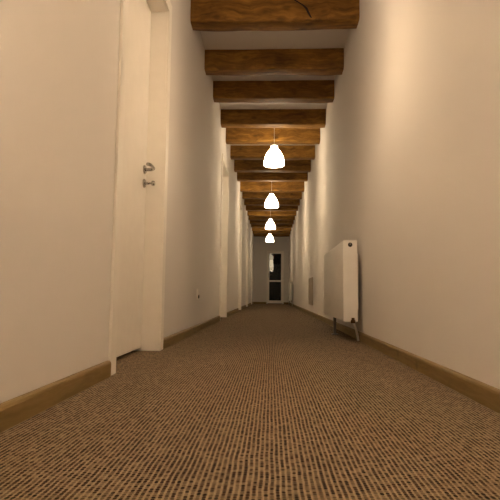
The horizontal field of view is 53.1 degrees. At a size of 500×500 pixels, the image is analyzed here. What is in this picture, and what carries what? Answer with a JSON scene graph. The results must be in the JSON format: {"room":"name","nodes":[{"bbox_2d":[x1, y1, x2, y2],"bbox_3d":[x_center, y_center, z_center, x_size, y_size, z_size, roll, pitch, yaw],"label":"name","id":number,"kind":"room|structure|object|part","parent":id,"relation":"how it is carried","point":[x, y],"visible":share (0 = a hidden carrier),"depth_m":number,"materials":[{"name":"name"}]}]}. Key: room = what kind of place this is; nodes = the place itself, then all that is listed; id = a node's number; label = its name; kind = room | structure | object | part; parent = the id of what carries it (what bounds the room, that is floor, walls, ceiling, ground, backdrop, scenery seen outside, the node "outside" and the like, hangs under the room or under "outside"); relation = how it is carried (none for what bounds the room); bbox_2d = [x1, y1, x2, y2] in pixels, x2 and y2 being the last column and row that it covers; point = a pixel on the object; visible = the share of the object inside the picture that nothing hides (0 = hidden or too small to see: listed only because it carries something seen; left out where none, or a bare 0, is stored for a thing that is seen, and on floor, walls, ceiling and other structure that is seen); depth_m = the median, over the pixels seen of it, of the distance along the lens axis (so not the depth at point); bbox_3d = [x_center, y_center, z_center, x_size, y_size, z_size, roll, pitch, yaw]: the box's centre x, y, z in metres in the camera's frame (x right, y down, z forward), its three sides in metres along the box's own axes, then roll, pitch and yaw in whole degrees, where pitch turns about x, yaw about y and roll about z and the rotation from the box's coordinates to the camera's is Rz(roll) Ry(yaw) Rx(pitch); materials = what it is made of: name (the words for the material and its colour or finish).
{"room":"hallway","nodes":[
{"label":"hallway","id":0,"kind":"room"},
{"bbox_2d":[0,0,253,402],"bbox_3d":[-0.384,-0.277,7.979,0.170,2.610,20.600,0,-5,2],"label":"wall","id":1,"kind":"structure","parent":0,"point":[59,59],"depth_m":1.66,"materials":[{"name":"paint"}]},
{"bbox_2d":[0,360,110,432],"bbox_3d":[-0.641,0.269,-0.216,0.015,0.062,4.365,0,-5,2],"label":"baseboard","id":2,"kind":"structure","parent":1,"relation":"attached to","point":[14,411],"depth_m":1.41,"materials":[{"name":"brown wood"}]},
{"bbox_2d":[108,0,171,375],"bbox_3d":[-0.603,-0.509,2.533,0.177,2.100,0.970,0,-5,2],"label":"door","id":3,"kind":"structure","parent":1,"relation":"in","point":[137,290],"depth_m":2.81,"materials":[{"name":"white paint"}]},
{"bbox_3d":[-0.574,-0.470,2.821,0.062,0.023,0.135,0,-5,2],"label":"lever","id":4,"kind":"part","parent":3,"relation":"part of","materials":[{"name":"metal"}]},
{"bbox_2d":[163,316,219,348],"bbox_3d":[-0.443,0.695,4.546,0.015,0.062,3.265,0,-5,2],"label":"baseboard","id":5,"kind":"structure","parent":1,"relation":"attached to","point":[168,341],"depth_m":3.71,"materials":[{"name":"brown wood"}]},
{"bbox_2d":[219,153,228,316],"bbox_3d":[-0.428,-0.135,6.762,0.177,2.110,1.000,0,-5,2],"label":"door","id":6,"kind":"structure","parent":1,"relation":"in","point":[224,171],"depth_m":7.15,"materials":[{"name":"white paint"}]},
{"bbox_2d":[227,308,238,316],"bbox_3d":[-0.282,1.044,8.434,0.015,0.062,2.550,0,-5,2],"label":"baseboard","id":7,"kind":"structure","parent":1,"relation":"attached to","point":[229,313],"depth_m":8.17,"materials":[{"name":"brown wood"}]},
{"bbox_2d":[238,199,242,309],"bbox_3d":[-0.282,0.135,10.274,0.177,2.200,0.950,0,-5,2],"label":"door","id":8,"kind":"structure","parent":1,"relation":"in","point":[240,204],"depth_m":10.64,"materials":[{"name":"white paint"}]},
{"bbox_2d":[246,225,248,306],"bbox_3d":[-0.158,0.427,13.258,0.177,2.150,0.950,0,-5,2],"label":"door","id":9,"kind":"structure","parent":1,"relation":"in","point":[247,229],"depth_m":13.59,"materials":[{"name":"white paint"}]},
{"bbox_2d":[251,239,252,303],"bbox_3d":[-0.024,0.732,16.491,0.177,2.120,0.950,0,-5,2],"label":"door","id":10,"kind":"structure","parent":1,"relation":"in","point":[251,239],"depth_m":16.83,"materials":[{"name":"white paint"}]},
{"bbox_3d":[0.058,0.732,16.487,0.012,2.120,0.950,0,-5,2],"label":"casing","id":11,"kind":"part","parent":10,"relation":"part of","materials":[{"name":"white paint"}]},
{"bbox_2d":[0,304,499,499],"bbox_3d":[0.262,1.059,7.908,1.846,0.050,20.750,0,-5,2],"label":"floor","id":12,"kind":"structure","parent":0,"point":[263,401],"depth_m":1.20,"materials":[{"name":"carpet"}]},
{"bbox_2d":[253,236,288,301],"bbox_3d":[0.766,0.653,18.268,1.616,2.610,0.140,0,-5,2],"label":"wall","id":13,"kind":"structure","parent":0,"point":[261,246],"depth_m":18.22,"materials":[{"name":"paint"}]},
{"bbox_2d":[267,251,283,303],"bbox_3d":[0.917,0.995,18.194,0.615,1.920,0.171,0,-5,2],"label":"door","id":14,"kind":"structure","parent":13,"relation":"in","point":[275,259],"depth_m":18.18,"materials":[{"name":"white paint"}]},
{"bbox_3d":[0.911,1.493,18.155,0.431,0.680,0.006,0,-5,2],"label":"glass pane","id":15,"kind":"part","parent":14,"relation":"part of","materials":[{"name":"black glass"}]},
{"bbox_3d":[0.921,0.618,18.233,0.431,0.978,0.006,0,-5,2],"label":"glass pane","id":16,"kind":"part","parent":14,"relation":"part of","materials":[{"name":"black glass"}]},
{"bbox_2d":[200,29,348,144],"bbox_3d":[0.367,-1.624,8.144,1.696,0.120,20.750,0,-5,2],"label":"ceiling","id":17,"kind":"structure","parent":0,"point":[326,38],"depth_m":4.57,"materials":[{"name":"paint"}]},
{"bbox_2d":[266,233,273,241],"bbox_3d":[0.634,-0.561,16.001,0.270,0.596,0.270,0,-5,2],"label":"pendant lamp","id":18,"kind":"object","parent":17,"relation":"hanging from","point":[269,238],"visible":0.99,"depth_m":15.90,"materials":[{"name":"white glass"}]},
{"bbox_2d":[265,211,275,229],"bbox_3d":[0.529,-0.838,12.915,0.270,0.596,0.270,0,-5,2],"label":"pendant lamp","id":19,"kind":"object","parent":17,"relation":"hanging from","point":[270,225],"visible":0.97,"depth_m":12.82,"materials":[{"name":"white glass"}]},
{"bbox_3d":[0.527,-0.669,12.900,0.270,0.258,0.270,0,-5,2],"label":"lamp shade","id":20,"kind":"part","parent":19,"relation":"part of","materials":[{"name":"white glass"}]},
{"bbox_2d":[247,211,295,215],"bbox_3d":[0.581,-1.008,13.313,1.316,0.206,0.161,0,-5,2],"label":"ceiling beam","id":21,"kind":"structure","parent":17,"relation":"attached to","point":[249,213],"depth_m":13.24,"materials":[{"name":"brown wood"}]},
{"bbox_2d":[265,187,277,207],"bbox_3d":[0.420,-1.125,9.700,0.270,0.596,0.270,0,-5,2],"label":"pendant lamp","id":22,"kind":"object","parent":17,"relation":"hanging from","point":[271,201],"visible":0.97,"depth_m":9.60,"materials":[{"name":"white glass"}]},
{"bbox_3d":[0.418,-0.957,9.685,0.270,0.258,0.270,0,-5,2],"label":"lamp shade","id":23,"kind":"part","parent":22,"relation":"part of","materials":[{"name":"white glass"}]},
{"bbox_2d":[253,231,289,233],"bbox_3d":[0.743,-0.656,17.235,1.316,0.206,0.161,0,-5,2],"label":"ceiling beam","id":24,"kind":"structure","parent":17,"relation":"attached to","point":[254,232],"depth_m":17.16,"materials":[{"name":"brown wood"}]},
{"bbox_2d":[252,227,290,230],"bbox_3d":[0.710,-0.728,16.438,1.316,0.206,0.164,0,-5,2],"label":"ceiling beam","id":25,"kind":"structure","parent":17,"relation":"attached to","point":[253,229],"depth_m":16.36,"materials":[{"name":"brown wood"}]},
{"bbox_2d":[253,234,289,236],"bbox_3d":[0.775,-0.587,18.010,1.316,0.205,0.164,0,-5,2],"label":"ceiling beam","id":26,"kind":"structure","parent":17,"relation":"attached to","point":[255,235],"depth_m":17.94,"materials":[{"name":"brown wood"}]},
{"bbox_2d":[240,182,303,191],"bbox_3d":[0.451,-1.288,10.188,1.316,0.206,0.164,0,-5,2],"label":"ceiling beam","id":27,"kind":"structure","parent":17,"relation":"attached to","point":[244,186],"depth_m":10.12,"materials":[{"name":"brown wood"}]},
{"bbox_2d":[242,192,301,199],"bbox_3d":[0.482,-1.220,10.946,1.316,0.204,0.161,0,-5,2],"label":"ceiling beam","id":28,"kind":"structure","parent":17,"relation":"attached to","point":[245,195],"depth_m":10.87,"materials":[{"name":"brown wood"}]},
{"bbox_2d":[244,199,299,205],"bbox_3d":[0.514,-1.151,11.720,1.316,0.205,0.163,0,-5,2],"label":"ceiling beam","id":29,"kind":"structure","parent":17,"relation":"attached to","point":[283,202],"depth_m":11.64,"materials":[{"name":"brown wood"}]},
{"bbox_2d":[246,205,297,210],"bbox_3d":[0.547,-1.081,12.497,1.316,0.204,0.163,0,-5,2],"label":"ceiling beam","id":30,"kind":"structure","parent":17,"relation":"attached to","point":[248,207],"depth_m":12.43,"materials":[{"name":"brown wood"}]},
{"bbox_2d":[249,216,294,219],"bbox_3d":[0.612,-0.940,14.071,1.316,0.205,0.161,0,-5,2],"label":"ceiling beam","id":31,"kind":"structure","parent":17,"relation":"attached to","point":[250,217],"depth_m":13.99,"materials":[{"name":"brown wood"}]},
{"bbox_2d":[250,220,293,223],"bbox_3d":[0.644,-0.870,14.845,1.316,0.206,0.164,0,-5,2],"label":"ceiling beam","id":32,"kind":"structure","parent":17,"relation":"attached to","point":[251,221],"depth_m":14.77,"materials":[{"name":"brown wood"}]},
{"bbox_2d":[251,224,292,227],"bbox_3d":[0.676,-0.801,15.623,1.316,0.206,0.161,0,-5,2],"label":"ceiling beam","id":33,"kind":"structure","parent":17,"relation":"attached to","point":[252,225],"depth_m":15.55,"materials":[{"name":"brown wood"}]},
{"bbox_2d":[230,145,314,159],"bbox_3d":[0.349,-1.507,7.740,1.316,0.206,0.164,0,-5,2],"label":"ceiling beam","id":34,"kind":"structure","parent":17,"relation":"attached to","point":[237,152],"depth_m":7.67,"materials":[{"name":"brown wood"}]},
{"bbox_2d":[234,160,310,172],"bbox_3d":[0.382,-1.437,8.527,1.316,0.205,0.161,0,-5,2],"label":"ceiling beam","id":35,"kind":"structure","parent":17,"relation":"attached to","point":[290,166],"depth_m":8.46,"materials":[{"name":"brown wood"}]},
{"bbox_2d":[237,172,307,181],"bbox_3d":[0.412,-1.373,9.241,1.316,0.205,0.162,0,-5,2],"label":"ceiling beam","id":36,"kind":"structure","parent":17,"relation":"attached to","point":[241,176],"depth_m":9.17,"materials":[{"name":"brown wood"}]},
{"bbox_2d":[226,128,319,144],"bbox_3d":[0.316,-1.581,6.934,1.316,0.203,0.164,0,-5,2],"label":"ceiling beam","id":37,"kind":"structure","parent":17,"relation":"attached to","point":[255,136],"depth_m":6.86,"materials":[{"name":"brown wood"}]},
{"bbox_2d":[213,80,333,102],"bbox_3d":[0.253,-1.715,5.422,1.316,0.206,0.162,0,-5,2],"label":"ceiling beam","id":38,"kind":"structure","parent":17,"relation":"attached to","point":[287,91],"depth_m":5.35,"materials":[{"name":"brown wood"}]},
{"bbox_2d":[221,109,325,128],"bbox_3d":[0.288,-1.641,6.248,1.316,0.206,0.163,0,-5,2],"label":"ceiling beam","id":39,"kind":"structure","parent":17,"relation":"attached to","point":[230,118],"depth_m":6.18,"materials":[{"name":"brown wood"}]},
{"bbox_2d":[204,48,343,75],"bbox_3d":[0.225,-1.777,4.734,1.316,0.205,0.164,0,-5,2],"label":"ceiling beam","id":40,"kind":"structure","parent":17,"relation":"attached to","point":[322,61],"depth_m":4.67,"materials":[{"name":"brown wood"}]},
{"bbox_2d":[264,128,283,167],"bbox_3d":[0.319,-1.405,6.574,0.270,0.596,0.270,0,-5,2],"label":"pendant lamp","id":41,"kind":"object","parent":17,"relation":"hanging from","point":[274,158],"visible":0.98,"depth_m":6.48,"materials":[{"name":"white glass"}]},
{"bbox_3d":[0.317,-1.237,6.559,0.270,0.258,0.270,0,-5,2],"label":"lamp shade","id":42,"kind":"part","parent":41,"relation":"part of","materials":[{"name":"white glass"}]},
{"bbox_2d":[190,0,359,31],"bbox_3d":[0.191,-1.850,3.919,1.316,0.204,0.163,0,-5,2],"label":"ceiling beam","id":43,"kind":"structure","parent":17,"relation":"attached to","point":[205,15],"depth_m":3.85,"materials":[{"name":"brown wood"}]},
{"bbox_2d":[289,0,499,388],"bbox_3d":[1.071,-0.266,7.918,0.150,2.610,20.600,0,-5,2],"label":"wall","id":44,"kind":"structure","parent":0,"point":[405,166],"depth_m":2.27,"materials":[{"name":"paint"}]},
{"bbox_2d":[288,282,292,305],"bbox_3d":[1.248,1.348,15.363,0.098,0.722,1.388,0,-5,2],"label":"radiator","id":45,"kind":"object","parent":44,"relation":"attached to","point":[290,285],"visible":0.99,"depth_m":14.92,"materials":[{"name":"white metal"}]},
{"bbox_3d":[1.207,1.279,15.386,0.010,0.570,1.338,0,-5,2],"label":"panel","id":46,"kind":"part","parent":45,"relation":"part of","materials":[{"name":"white metal"}]},
{"bbox_2d":[309,277,312,304],"bbox_3d":[0.997,0.679,8.218,0.008,0.440,0.830,0,-5,2],"label":"wall panel","id":47,"kind":"object","parent":44,"relation":"attached to","point":[311,278],"visible":0.98,"depth_m":8.07,"materials":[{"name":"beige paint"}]},
{"bbox_2d":[323,240,358,340],"bbox_3d":[0.763,0.349,4.218,0.144,0.722,1.388,0,-5,2],"label":"radiator","id":48,"kind":"object","parent":44,"relation":"attached to","point":[340,264],"visible":1,"depth_m":3.65,"materials":[{"name":"white metal"}]},
{"bbox_3d":[0.702,0.280,4.242,0.014,0.570,1.338,0,-5,2],"label":"panel","id":49,"kind":"part","parent":48,"relation":"part of","materials":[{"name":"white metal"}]},
{"bbox_2d":[290,303,499,413],"bbox_3d":[0.974,1.002,7.808,0.015,0.062,20.600,0,-5,2],"label":"baseboard","id":50,"kind":"structure","parent":44,"relation":"attached to","point":[487,395],"depth_m":1.96,"materials":[{"name":"brown wood"}]}
]}

